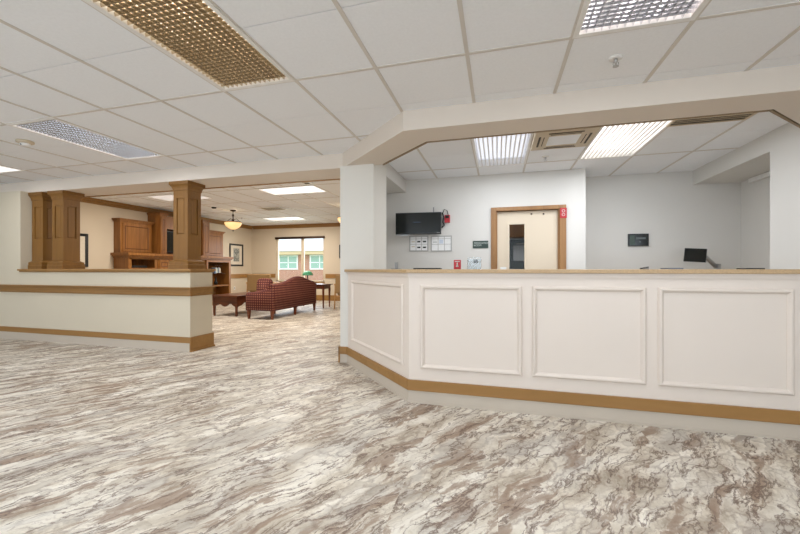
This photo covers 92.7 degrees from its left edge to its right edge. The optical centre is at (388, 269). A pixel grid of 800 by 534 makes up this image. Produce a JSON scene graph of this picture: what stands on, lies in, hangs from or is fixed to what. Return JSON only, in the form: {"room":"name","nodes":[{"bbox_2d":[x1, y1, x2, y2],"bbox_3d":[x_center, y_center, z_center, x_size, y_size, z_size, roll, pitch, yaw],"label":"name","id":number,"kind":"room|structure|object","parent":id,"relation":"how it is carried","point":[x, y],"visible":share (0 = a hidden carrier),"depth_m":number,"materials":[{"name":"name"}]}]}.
{"room":"hospital interior","nodes":[
{"label":"hospital interior","id":0,"kind":"room"},
{"bbox_2d":[0,191,211,336],"bbox_3d":[-6.426,-0.062,6.375,8.135,2.285,0.580,0,0,16],"label":"wall","id":1,"kind":"structure","parent":0,"point":[177,316],"depth_m":5.48,"materials":[{"name":"beige paint"}]},
{"bbox_2d":[0,331,188,351],"bbox_3d":[-6.508,1.024,6.090,8.134,0.112,0.014,0,0,16],"label":"strip","id":2,"kind":"object","parent":1,"relation":"attached to","point":[155,345],"visible":1,"depth_m":5.40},
{"bbox_2d":[0,326,214,351],"bbox_3d":[-6.434,0.985,6.287,8.168,0.190,0.434,0,0,16],"label":"baseboard","id":3,"kind":"structure","parent":1,"relation":"attached to","point":[200,342],"depth_m":5.29,"materials":[{"name":"brown wood"}]},
{"bbox_2d":[0,284,217,295],"bbox_3d":[-6.427,0.295,6.282,8.183,0.115,0.496,0,0,16],"label":"trim","id":4,"kind":"structure","parent":1,"relation":"attached to","point":[116,290],"depth_m":5.33,"materials":[{"name":"brown wood"}]},
{"bbox_2d":[17,269,215,272],"bbox_3d":[-4.064,0.020,5.605,3.240,0.048,0.470,0,0,16],"label":"trim","id":5,"kind":"structure","parent":1,"relation":"attached to","point":[19,270],"depth_m":5.28,"materials":[{"name":"beige wood"}]},
{"bbox_2d":[28,192,51,268],"bbox_3d":[-5.456,-0.600,6.066,0.330,1.191,0.330,0,0,16],"label":"column","id":6,"kind":"structure","parent":5,"relation":"on","point":[41,201],"depth_m":5.95,"materials":[{"name":"brown wood"}]},
{"bbox_2d":[47,190,84,268],"bbox_3d":[-5.033,-0.600,5.945,0.330,1.191,0.330,0,0,16],"label":"column","id":7,"kind":"structure","parent":5,"relation":"on","point":[65,204],"depth_m":5.85,"materials":[{"name":"brown wood"}]},
{"bbox_2d":[168,180,205,268],"bbox_3d":[-2.807,-0.600,5.308,0.330,1.191,0.330,0,0,16],"label":"column","id":8,"kind":"structure","parent":5,"relation":"on","point":[186,193],"depth_m":5.21,"materials":[{"name":"brown wood"}]},
{"bbox_2d":[80,202,251,292],"bbox_3d":[-6.055,-0.245,10.456,0.100,2.650,7.470,0,0,16],"label":"wall","id":9,"kind":"structure","parent":0,"point":[96,221],"depth_m":8.85,"materials":[{"name":"paint"}]},
{"bbox_2d":[80,233,87,266],"bbox_3d":[-6.675,-0.410,8.049,0.030,0.720,0.620,0,0,16],"label":"framed picture","id":10,"kind":"object","parent":9,"relation":"attached to","point":[83,237],"visible":0.29,"depth_m":8.28,"materials":[{"name":"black paper"}]},
{"bbox_2d":[112,218,154,252],"bbox_3d":[-6.207,-0.787,9.288,0.249,0.805,0.940,0,0,16],"label":"upper cabinet","id":11,"kind":"object","parent":9,"relation":"attached to","point":[130,235],"visible":0.99,"depth_m":9.14,"materials":[{"name":"brown wood"}]},
{"bbox_2d":[210,230,224,256],"bbox_3d":[-5.481,-0.787,11.826,0.249,0.805,0.880,0,0,16],"label":"upper cabinet","id":12,"kind":"object","parent":9,"relation":"attached to","point":[216,237],"visible":0.54,"depth_m":11.87,"materials":[{"name":"brown wood"}]},
{"bbox_2d":[229,243,242,265],"bbox_3d":[-5.233,-0.485,13.086,0.030,0.760,0.700,0,0,16],"label":"framed picture","id":13,"kind":"object","parent":9,"relation":"attached to","point":[235,250],"visible":0.9,"depth_m":13.09,"materials":[{"name":"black paper"}]},
{"bbox_2d":[234,248,238,261],"bbox_3d":[-5.238,-0.489,13.088,0.002,0.448,0.294,0,0,16],"label":"print","id":14,"kind":"object","parent":13,"relation":"attached to","point":[236,250],"depth_m":13.09,"materials":[{"name":"beige paper"}]},
{"bbox_2d":[0,153,342,195],"bbox_3d":[-5.402,-1.383,6.134,10.237,0.375,0.480,0,0,16],"label":"beam","id":15,"kind":"structure","parent":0,"point":[320,167],"depth_m":5.17,"materials":[{"name":"beige paint"}]},
{"bbox_2d":[83,179,339,197],"bbox_3d":[-3.698,-1.214,5.909,6.837,0.062,0.024,0,0,16],"label":"trim","id":16,"kind":"structure","parent":15,"relation":"attached to","point":[326,179],"depth_m":5.48,"materials":[{"name":"beige paint"}]},
{"bbox_2d":[91,180,339,225],"bbox_3d":[-2.766,-1.580,9.322,7.050,0.020,7.800,0,0,16],"label":"ceiling","id":17,"kind":"structure","parent":0,"point":[333,188],"depth_m":9.25,"materials":[{"name":"tile"}]},
{"bbox_2d":[146,194,172,200],"bbox_3d":[-4.786,-1.562,8.287,0.731,0.013,0.593,0,0,16],"label":"recessed light","id":18,"kind":"object","parent":17,"relation":"in","point":[167,197],"depth_m":8.29,"materials":[{"name":"white plastic"}]},
{"bbox_2d":[201,195,212,198],"bbox_3d":[-4.021,-1.562,8.243,0.276,0.013,0.348,0,0,16],"label":"recessed light","id":19,"kind":"object","parent":17,"relation":"in","point":[202,197],"depth_m":8.29,"materials":[{"name":"white plastic"}]},
{"bbox_2d":[102,180,339,225],"bbox_3d":[-2.766,-1.569,9.322,7.050,0.007,7.800,0,0,16],"label":"trim","id":20,"kind":"structure","parent":17,"relation":"attached to","point":[339,180],"depth_m":9.10,"materials":[{"name":"metal"}]},
{"bbox_2d":[224,210,241,230],"bbox_3d":[-4.155,-1.288,10.156,0.432,0.565,0.432,0,0,16],"label":"pendant lamp","id":21,"kind":"object","parent":17,"relation":"hanging from","point":[232,224],"visible":1,"depth_m":10.04,"materials":[{"name":"yellow glass"}]},
{"bbox_2d":[257,206,288,210],"bbox_3d":[-2.991,-1.558,9.823,0.620,0.012,0.500,0,0,16],"label":"ceiling vent","id":22,"kind":"object","parent":17,"relation":"in","point":[277,207],"visible":1,"depth_m":9.78,"materials":[{"name":"white metal"}]},
{"bbox_2d":[262,216,304,220],"bbox_3d":[-3.229,-1.562,11.787,1.217,0.013,0.608,0,0,16],"label":"recessed light","id":23,"kind":"object","parent":17,"relation":"in","point":[296,217],"visible":1,"depth_m":11.72,"materials":[{"name":"white plastic"}]},
{"bbox_2d":[257,185,327,194],"bbox_3d":[-1.905,-1.562,7.551,1.217,0.013,0.608,0,0,16],"label":"recessed light","id":24,"kind":"object","parent":17,"relation":"in","point":[309,188],"visible":0.98,"depth_m":7.55,"materials":[{"name":"white plastic"}]},
{"bbox_2d":[301,182,314,184],"bbox_3d":[-1.536,-1.558,6.733,0.200,0.012,0.600,0,0,16],"label":"ceiling vent","id":25,"kind":"object","parent":17,"relation":"in","point":[304,183],"visible":0.37,"depth_m":6.94,"materials":[{"name":"white metal"}]},
{"bbox_2d":[252,227,339,294],"bbox_3d":[-1.643,-0.245,13.025,6.970,2.650,0.140,0,0,16],"label":"wall","id":26,"kind":"structure","parent":0,"point":[264,244],"depth_m":13.52,"materials":[{"name":"paint"}]},
{"bbox_2d":[80,197,339,228],"bbox_3d":[-2.713,-1.510,9.437,6.887,0.120,7.350,0,0,16],"label":"trim","id":27,"kind":"structure","parent":26,"relation":"attached to","point":[88,199],"depth_m":10.44,"materials":[{"name":"brown wood"}]},
{"bbox_2d":[231,274,339,277],"bbox_3d":[-1.915,0.235,12.225,6.887,0.140,1.550,0,0,16],"label":"trim","id":28,"kind":"structure","parent":26,"relation":"attached to","point":[232,275],"depth_m":13.06,"materials":[{"name":"beige paint"}]},
{"bbox_2d":[275,236,324,282],"bbox_3d":[-3.131,-0.335,13.405,1.920,1.610,0.190,0,0,16],"label":"window","id":29,"kind":"structure","parent":26,"relation":"in","point":[302,238],"depth_m":13.38,"materials":[{"name":"beige plastic"}]},
{"bbox_2d":[316,295,339,300],"bbox_3d":[-2.718,0.985,9.422,6.887,0.190,7.380,0,0,16],"label":"baseboard","id":30,"kind":"structure","parent":26,"relation":"attached to","point":[318,297],"depth_m":13.07,"materials":[{"name":"beige paint"}]},
{"bbox_2d":[340,164,385,346],"bbox_3d":[-0.300,-0.245,4.621,0.405,2.650,0.520,0,0,16],"label":"wall column","id":31,"kind":"structure","parent":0,"point":[362,187],"depth_m":4.39,"materials":[{"name":"white paint"}]},
{"bbox_2d":[338,346,345,361],"bbox_3d":[-0.456,0.988,4.657,0.121,0.185,0.538,0,0,16],"label":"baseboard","id":32,"kind":"structure","parent":31,"relation":"attached to","point":[341,350],"depth_m":4.41,"materials":[{"name":"beige paint"}]},
{"bbox_2d":[340,354,346,362],"bbox_3d":[-0.517,1.030,4.409,0.102,0.100,0.008,0,0,16],"label":"strip","id":33,"kind":"object","parent":31,"relation":"attached to","point":[343,357],"visible":0.79,"depth_m":4.41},
{"bbox_2d":[386,163,405,193],"bbox_3d":[-0.080,-0.245,5.390,0.405,2.650,1.080,0,0,16],"label":"wall","id":34,"kind":"structure","parent":0,"point":[395,183],"depth_m":5.37,"materials":[{"name":"paint"}]},
{"bbox_2d":[0,300,799,533],"bbox_3d":[-1.783,1.140,4.671,18.000,0.120,16.000,0,0,16],"label":"floor","id":35,"kind":"structure","parent":0,"point":[262,429],"depth_m":2.20,"materials":[{"name":"plastic"}]},
{"bbox_2d":[114,258,156,268],"bbox_3d":[-6.107,0.408,9.228,0.475,1.344,0.780,0,0,16],"label":"base cabinet","id":36,"kind":"object","parent":35,"relation":"on","point":[119,263],"visible":0.1,"depth_m":9.08,"materials":[{"name":"brown wood"}]},
{"bbox_2d":[110,252,233,260],"bbox_3d":[-5.709,-0.325,10.502,0.539,0.119,3.610,0,0,16],"label":"shelf","id":37,"kind":"object","parent":36,"relation":"on","point":[121,254],"visible":0.84,"depth_m":9.37,"materials":[{"name":"brown wood"}]},
{"bbox_2d":[146,212,167,253],"bbox_3d":[-5.957,-0.912,9.825,0.434,1.055,0.280,0,0,16],"label":"cabinet tower","id":38,"kind":"object","parent":37,"relation":"on","point":[159,228],"visible":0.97,"depth_m":9.72,"materials":[{"name":"brown wood"}]},
{"bbox_2d":[167,231,172,252],"bbox_3d":[-5.749,-0.698,10.509,0.160,0.624,1.100,0,0,16],"label":"television","id":39,"kind":"object","parent":37,"relation":"on","point":[169,233],"visible":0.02,"depth_m":10.15,"materials":[{"name":"black plastic"}]},
{"bbox_2d":[167,216,172,253],"bbox_3d":[-5.799,-0.882,10.533,0.349,0.995,1.160,0,0,16],"label":"surround","id":40,"kind":"object","parent":37,"relation":"on","point":[169,219],"visible":0.07,"depth_m":10.04,"materials":[{"name":"brown wood"}]},
{"bbox_2d":[201,219,210,255],"bbox_3d":[-5.549,-0.912,11.252,0.434,1.055,0.350,0,0,16],"label":"cabinet tower","id":41,"kind":"object","parent":37,"relation":"on","point":[205,224],"visible":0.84,"depth_m":11.15,"materials":[{"name":"brown wood"}]},
{"bbox_2d":[157,259,204,268],"bbox_3d":[-5.777,0.408,10.382,0.475,1.344,1.580,0,0,16],"label":"base cabinet","id":42,"kind":"object","parent":35,"relation":"on","point":[161,263],"visible":0.12,"depth_m":9.69,"materials":[{"name":"brown wood"}]},
{"bbox_2d":[205,260,230,305],"bbox_3d":[-5.399,0.408,11.657,0.499,1.344,1.040,0,0,16],"label":"bookcase","id":43,"kind":"object","parent":35,"relation":"on","point":[223,278],"visible":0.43,"depth_m":12.05,"materials":[{"name":"brown wood"}]},
{"bbox_2d":[212,292,247,316],"bbox_3d":[-3.600,0.840,9.332,0.740,0.480,1.320,0,0,16],"label":"coffee table","id":44,"kind":"object","parent":35,"relation":"on","point":[236,299],"visible":0.59,"depth_m":8.76,"materials":[{"name":"brown wood"}]},
{"bbox_2d":[246,274,278,291],"bbox_3d":[-3.904,0.616,11.853,0.824,0.931,0.660,0,0,9],"label":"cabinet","id":45,"kind":"object","parent":35,"relation":"on","point":[252,279],"visible":0.38,"depth_m":11.55,"materials":[{"name":"brown wood"}]},
{"bbox_2d":[246,276,316,319],"bbox_3d":[-2.501,0.622,9.146,0.695,0.915,2.032,0,0,16],"label":"sofa","id":46,"kind":"object","parent":35,"relation":"on","point":[294,292],"visible":1,"depth_m":8.50,"materials":[{"name":"red fabric"}]},
{"bbox_2d":[256,278,272,290],"bbox_3d":[-2.759,0.390,8.456,0.360,0.380,0.157,0,0,13],"label":"throw pillow","id":47,"kind":"object","parent":46,"relation":"on","point":[262,283],"visible":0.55,"depth_m":8.40,"materials":[{"name":"red fabric"}]},
{"bbox_2d":[316,284,332,307],"bbox_3d":[-2.155,0.749,10.873,0.970,0.662,0.520,0,0,16],"label":"end table","id":48,"kind":"object","parent":35,"relation":"on","point":[318,286],"visible":0.34,"depth_m":10.59,"materials":[{"name":"brown wood"}]},
{"bbox_2d":[302,271,312,278],"bbox_3d":[-2.341,0.233,10.968,0.300,0.370,0.300,0,0,16],"label":"desk lamp","id":49,"kind":"object","parent":48,"relation":"on","point":[307,273],"visible":0.77,"depth_m":10.87,"materials":[{"name":"green glass"}]},
{"bbox_2d":[334,275,339,308],"bbox_3d":[-1.080,0.616,10.576,0.704,0.931,0.660,0,0,16],"label":"armchair","id":50,"kind":"object","parent":35,"relation":"on","point":[337,277],"visible":0.22,"depth_m":10.33,"materials":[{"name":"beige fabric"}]},
{"bbox_2d":[344,269,799,440],"bbox_3d":[1.609,0.540,3.221,4.732,1.080,1.090,0,0,16],"label":"reception desk","id":51,"kind":"object","parent":35,"relation":"on","point":[706,350],"depth_m":2.73,"materials":[{"name":"white paint"}]},
{"bbox_2d":[454,260,460,268],"bbox_3d":[0.574,-0.039,3.200,0.058,0.078,0.032,0,0,16],"label":"box","id":52,"kind":"object","parent":51,"relation":"on","point":[457,263],"visible":0.8,"depth_m":3.18,"materials":[{"name":"red plastic"}]},
{"bbox_2d":[467,258,479,268],"bbox_3d":[0.708,-0.050,3.161,0.112,0.100,0.028,0,0,16],"label":"brochure holder","id":53,"kind":"object","parent":51,"relation":"on","point":[474,263],"visible":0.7,"depth_m":3.16,"materials":[{"name":"clear plastic"}]},
{"bbox_2d":[344,269,799,273],"bbox_3d":[1.609,0.015,3.221,4.732,0.030,1.090,0,0,16],"label":"countertop","id":54,"kind":"structure","parent":51,"relation":"on","point":[621,271],"depth_m":2.69,"materials":[{"name":"beige laminate"}]},
{"bbox_3d":[3.729,0.705,5.121,1.750,0.750,0.580,0,0,16],"label":"desk","id":55,"kind":"object","parent":35,"relation":"on","visible":0},
{"bbox_2d":[683,248,720,268],"bbox_3d":[4.105,0.026,4.956,0.458,0.608,0.154,0,0,0],"label":"monitor","id":56,"kind":"object","parent":55,"relation":"on","point":[690,254],"visible":0.57,"depth_m":4.95,"materials":[{"name":"black plastic"}]},
{"bbox_2d":[0,0,799,183],"bbox_3d":[-2.439,-1.377,2.136,17.678,0.020,10.037,0,0,16],"label":"ceiling","id":57,"kind":"structure","parent":0,"point":[308,38],"depth_m":2.68,"materials":[{"name":"tile"}]},
{"bbox_2d":[0,166,23,172],"bbox_3d":[-5.491,-1.365,4.764,0.608,0.013,1.217,0,0,16],"label":"recessed light","id":58,"kind":"object","parent":57,"relation":"in","point":[3,169],"visible":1,"depth_m":5.25,"materials":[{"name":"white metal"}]},
{"bbox_2d":[15,139,34,146],"bbox_3d":[-3.881,-1.339,4.066,0.150,0.054,0.150,0,0,16],"label":"smoke detector","id":59,"kind":"object","parent":57,"relation":"attached to","point":[23,142],"visible":1,"depth_m":4.03,"materials":[{"name":"beige plastic"}]},
{"bbox_2d":[7,118,165,159],"bbox_3d":[-3.147,-1.417,4.093,0.608,0.119,1.217,0,0,16],"label":"ceiling light","id":60,"kind":"object","parent":57,"relation":"attached to","point":[53,128],"visible":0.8,"depth_m":3.98,"materials":[{"name":"white metal"}]},
{"bbox_2d":[83,0,294,91],"bbox_3d":[-1.139,-1.417,2.250,0.608,0.119,1.217,0,0,16],"label":"ceiling light","id":61,"kind":"object","parent":57,"relation":"attached to","point":[196,34],"visible":0.99,"depth_m":2.27,"materials":[{"name":"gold metal"}]},
{"bbox_2d":[0,0,799,183],"bbox_3d":[-2.843,-1.365,0.970,18.000,0.007,8.300,0,0,16],"label":"ceiling grid","id":62,"kind":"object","parent":57,"relation":"attached to","point":[467,53],"depth_m":2.62,"materials":[{"name":"metal"}]},
{"bbox_2d":[471,133,532,166],"bbox_3d":[1.300,-1.417,4.412,0.608,0.119,1.217,0,0,16],"label":"ceiling light","id":63,"kind":"object","parent":57,"relation":"attached to","point":[511,149],"visible":0.65,"depth_m":4.53,"materials":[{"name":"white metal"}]},
{"bbox_2d":[530,127,600,150],"bbox_3d":[1.802,-1.347,3.951,0.600,0.028,0.600,0,0,16],"label":"air conditioner","id":64,"kind":"object","parent":57,"relation":"attached to","point":[576,137],"visible":0.98,"depth_m":3.92,"materials":[{"name":"beige plastic"}]},
{"bbox_2d":[608,54,622,67],"bbox_3d":[1.464,-1.338,2.462,0.084,0.060,0.084,0,0,16],"label":"sprinkler","id":65,"kind":"object","parent":57,"relation":"attached to","point":[615,58],"visible":1,"depth_m":2.45,"materials":[{"name":"white metal"}]},
{"bbox_2d":[578,120,671,159],"bbox_3d":[2.472,-1.417,4.077,0.608,0.119,1.217,0,0,16],"label":"ceiling light","id":66,"kind":"object","parent":57,"relation":"attached to","point":[619,140],"visible":0.62,"depth_m":4.07,"materials":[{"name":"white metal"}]},
{"bbox_2d":[572,0,709,38],"bbox_3d":[1.206,-1.417,1.579,0.608,0.119,1.217,0,0,16],"label":"ceiling light","id":67,"kind":"object","parent":57,"relation":"attached to","point":[597,17],"visible":0.98,"depth_m":2.05,"materials":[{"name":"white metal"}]},
{"bbox_2d":[666,113,755,126],"bbox_3d":[2.902,-1.355,3.449,0.620,0.012,0.170,0,0,16],"label":"ceiling vent","id":68,"kind":"object","parent":57,"relation":"in","point":[738,117],"visible":0.81,"depth_m":3.46,"materials":[{"name":"beige plastic"}]},
{"bbox_2d":[386,168,740,268],"bbox_3d":[2.376,-0.153,5.597,5.013,2.467,0.670,0,0,16],"label":"wall","id":69,"kind":"structure","parent":0,"point":[677,214],"depth_m":5.46,"materials":[{"name":"paint"}]},
{"bbox_2d":[396,207,440,235],"bbox_3d":[0.443,-0.710,5.725,0.680,0.420,0.099,0,0,10],"label":"wall monitor","id":70,"kind":"object","parent":69,"relation":"attached to","point":[407,224],"visible":1,"depth_m":5.68,"materials":[{"name":"black plastic"}]},
{"bbox_2d":[409,236,427,251],"bbox_3d":[0.453,-0.388,5.792,0.294,0.235,0.012,0,0,16],"label":"notice board","id":71,"kind":"object","parent":69,"relation":"attached to","point":[416,243],"visible":1,"depth_m":5.79,"materials":[{"name":"white paper"}]},
{"bbox_2d":[431,235,451,251],"bbox_3d":[0.781,-0.383,5.698,0.315,0.235,0.012,0,0,16],"label":"notice board","id":72,"kind":"object","parent":69,"relation":"attached to","point":[438,243],"visible":1,"depth_m":5.70,"materials":[{"name":"white paper"}]},
{"bbox_2d":[441,209,447,227],"bbox_3d":[0.828,-0.753,5.663,0.108,0.284,0.047,0,0,16],"label":"power cable","id":73,"kind":"object","parent":69,"relation":"attached to","point":[444,209],"visible":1,"depth_m":5.66,"materials":[{"name":"black plastic"}]},
{"bbox_2d":[445,215,449,222],"bbox_3d":[0.865,-0.748,5.657,0.078,0.115,0.044,0,0,16],"label":"alarm box","id":74,"kind":"object","parent":69,"relation":"attached to","point":[447,217],"visible":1,"depth_m":5.64,"materials":[{"name":"red plastic"}]},
{"bbox_2d":[473,241,487,247],"bbox_3d":[1.336,-0.359,5.540,0.232,0.108,0.010,0,0,16],"label":"room sign","id":75,"kind":"object","parent":69,"relation":"attached to","point":[476,244],"visible":1,"depth_m":5.54,"materials":[{"name":"green plastic"}]},
{"bbox_2d":[497,210,557,268],"bbox_3d":[1.956,0.122,5.408,0.807,1.895,0.095,0,0,16],"label":"door","id":76,"kind":"structure","parent":69,"relation":"in","point":[540,227],"depth_m":5.39,"materials":[{"name":"beige laminate"}]},
{"bbox_2d":[491,204,565,268],"bbox_3d":[1.967,0.098,5.424,0.995,1.965,0.168,0,0,16],"label":"trim","id":77,"kind":"structure","parent":69,"relation":"attached to","point":[561,221],"depth_m":5.32,"materials":[{"name":"brown wood"}]},
{"bbox_2d":[560,208,566,217],"bbox_3d":[2.385,-0.770,5.212,0.085,0.140,0.008,0,0,16],"label":"tag","id":78,"kind":"object","parent":69,"relation":"attached to","point":[563,211],"visible":1,"depth_m":5.21,"materials":[{"name":"red plastic"}]},
{"bbox_2d":[398,112,758,178],"bbox_3d":[2.085,-1.365,4.484,5.060,0.007,3.030,0,0,16],"label":"trim","id":79,"kind":"structure","parent":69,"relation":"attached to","point":[418,150],"depth_m":4.61,"materials":[{"name":"metal"}]},
{"bbox_2d":[628,233,648,245],"bbox_3d":[3.572,-0.419,5.464,0.260,0.178,0.024,0,0,16],"label":"wall display","id":80,"kind":"object","parent":69,"relation":"attached to","point":[633,239],"visible":1,"depth_m":5.45,"materials":[{"name":"black plastic"}]},
{"bbox_2d":[343,64,799,165],"bbox_3d":[1.643,-1.296,3.363,4.833,0.202,0.970,0,0,16],"label":"beam","id":81,"kind":"structure","parent":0,"point":[776,88],"depth_m":2.96,"materials":[{"name":"beige paint"}]},
{"bbox_2d":[383,109,799,164],"bbox_3d":[1.698,-1.208,3.530,3.860,0.034,0.643,0,0,16],"label":"trim","id":82,"kind":"structure","parent":81,"relation":"attached to","point":[773,111],"depth_m":3.16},
{"bbox_2d":[693,132,769,268],"bbox_3d":[4.278,-0.153,4.314,0.650,2.467,1.850,0,0,16],"label":"wall","id":83,"kind":"structure","parent":0,"point":[752,159],"depth_m":4.74,"materials":[{"name":"paint"}]},
{"bbox_2d":[748,171,769,182],"bbox_3d":[4.601,-1.142,4.700,0.039,0.054,0.470,0,0,16],"label":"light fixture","id":84,"kind":"object","parent":83,"relation":"attached to","point":[767,174],"visible":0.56,"depth_m":4.74,"materials":[{"name":"white metal"}]},
{"bbox_2d":[770,122,799,268],"bbox_3d":[3.983,-0.143,3.467,0.550,2.447,0.520,0,0,16],"label":"wall column","id":85,"kind":"structure","parent":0,"point":[784,140],"depth_m":3.60,"materials":[{"name":"paint"}]},
{"bbox_3d":[1.643,-0.070,6.717,2.820,2.300,2.180,0,0,16],"label":"wall","id":86,"kind":"structure","parent":0,"visible":0},
{"bbox_2d":[509,239,523,268],"bbox_3d":[2.506,-0.125,7.481,1.300,0.910,0.034,0,0,16],"label":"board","id":87,"kind":"object","parent":86,"relation":"attached to","point":[512,264],"visible":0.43,"depth_m":7.48,"materials":[{"name":"grey plastic"}]},
{"bbox_2d":[513,245,523,260],"bbox_3d":[2.560,-0.315,7.451,0.250,0.300,0.003,0,0,16],"label":"paper sheet","id":88,"kind":"object","parent":87,"relation":"attached to","point":[518,250],"visible":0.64,"depth_m":7.46,"materials":[{"name":"white paper"}]},
{"bbox_2d":[509,224,523,238],"bbox_3d":[2.424,-0.770,7.339,1.420,0.340,0.353,0,0,16],"label":"upper cabinet","id":89,"kind":"object","parent":86,"relation":"attached to","point":[515,231],"visible":0.02,"depth_m":7.18,"materials":[{"name":"brown wood"}]},
{"label":"outside","id":90,"kind":"structure","parent":0,"visible":0},
{"bbox_3d":[7.884,1.290,45.695,70.000,0.180,67.800,0,0,16],"label":"lawn","id":91,"kind":"structure","parent":90,"visible":0},
{"bbox_2d":[279,238,322,279],"bbox_3d":[-7.079,-1.960,37.030,46.000,6.320,8.700,0,0,16],"label":"brick building","id":92,"kind":"structure","parent":91,"relation":"on","point":[289,249],"depth_m":33.35,"materials":[{"name":"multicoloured brick"}]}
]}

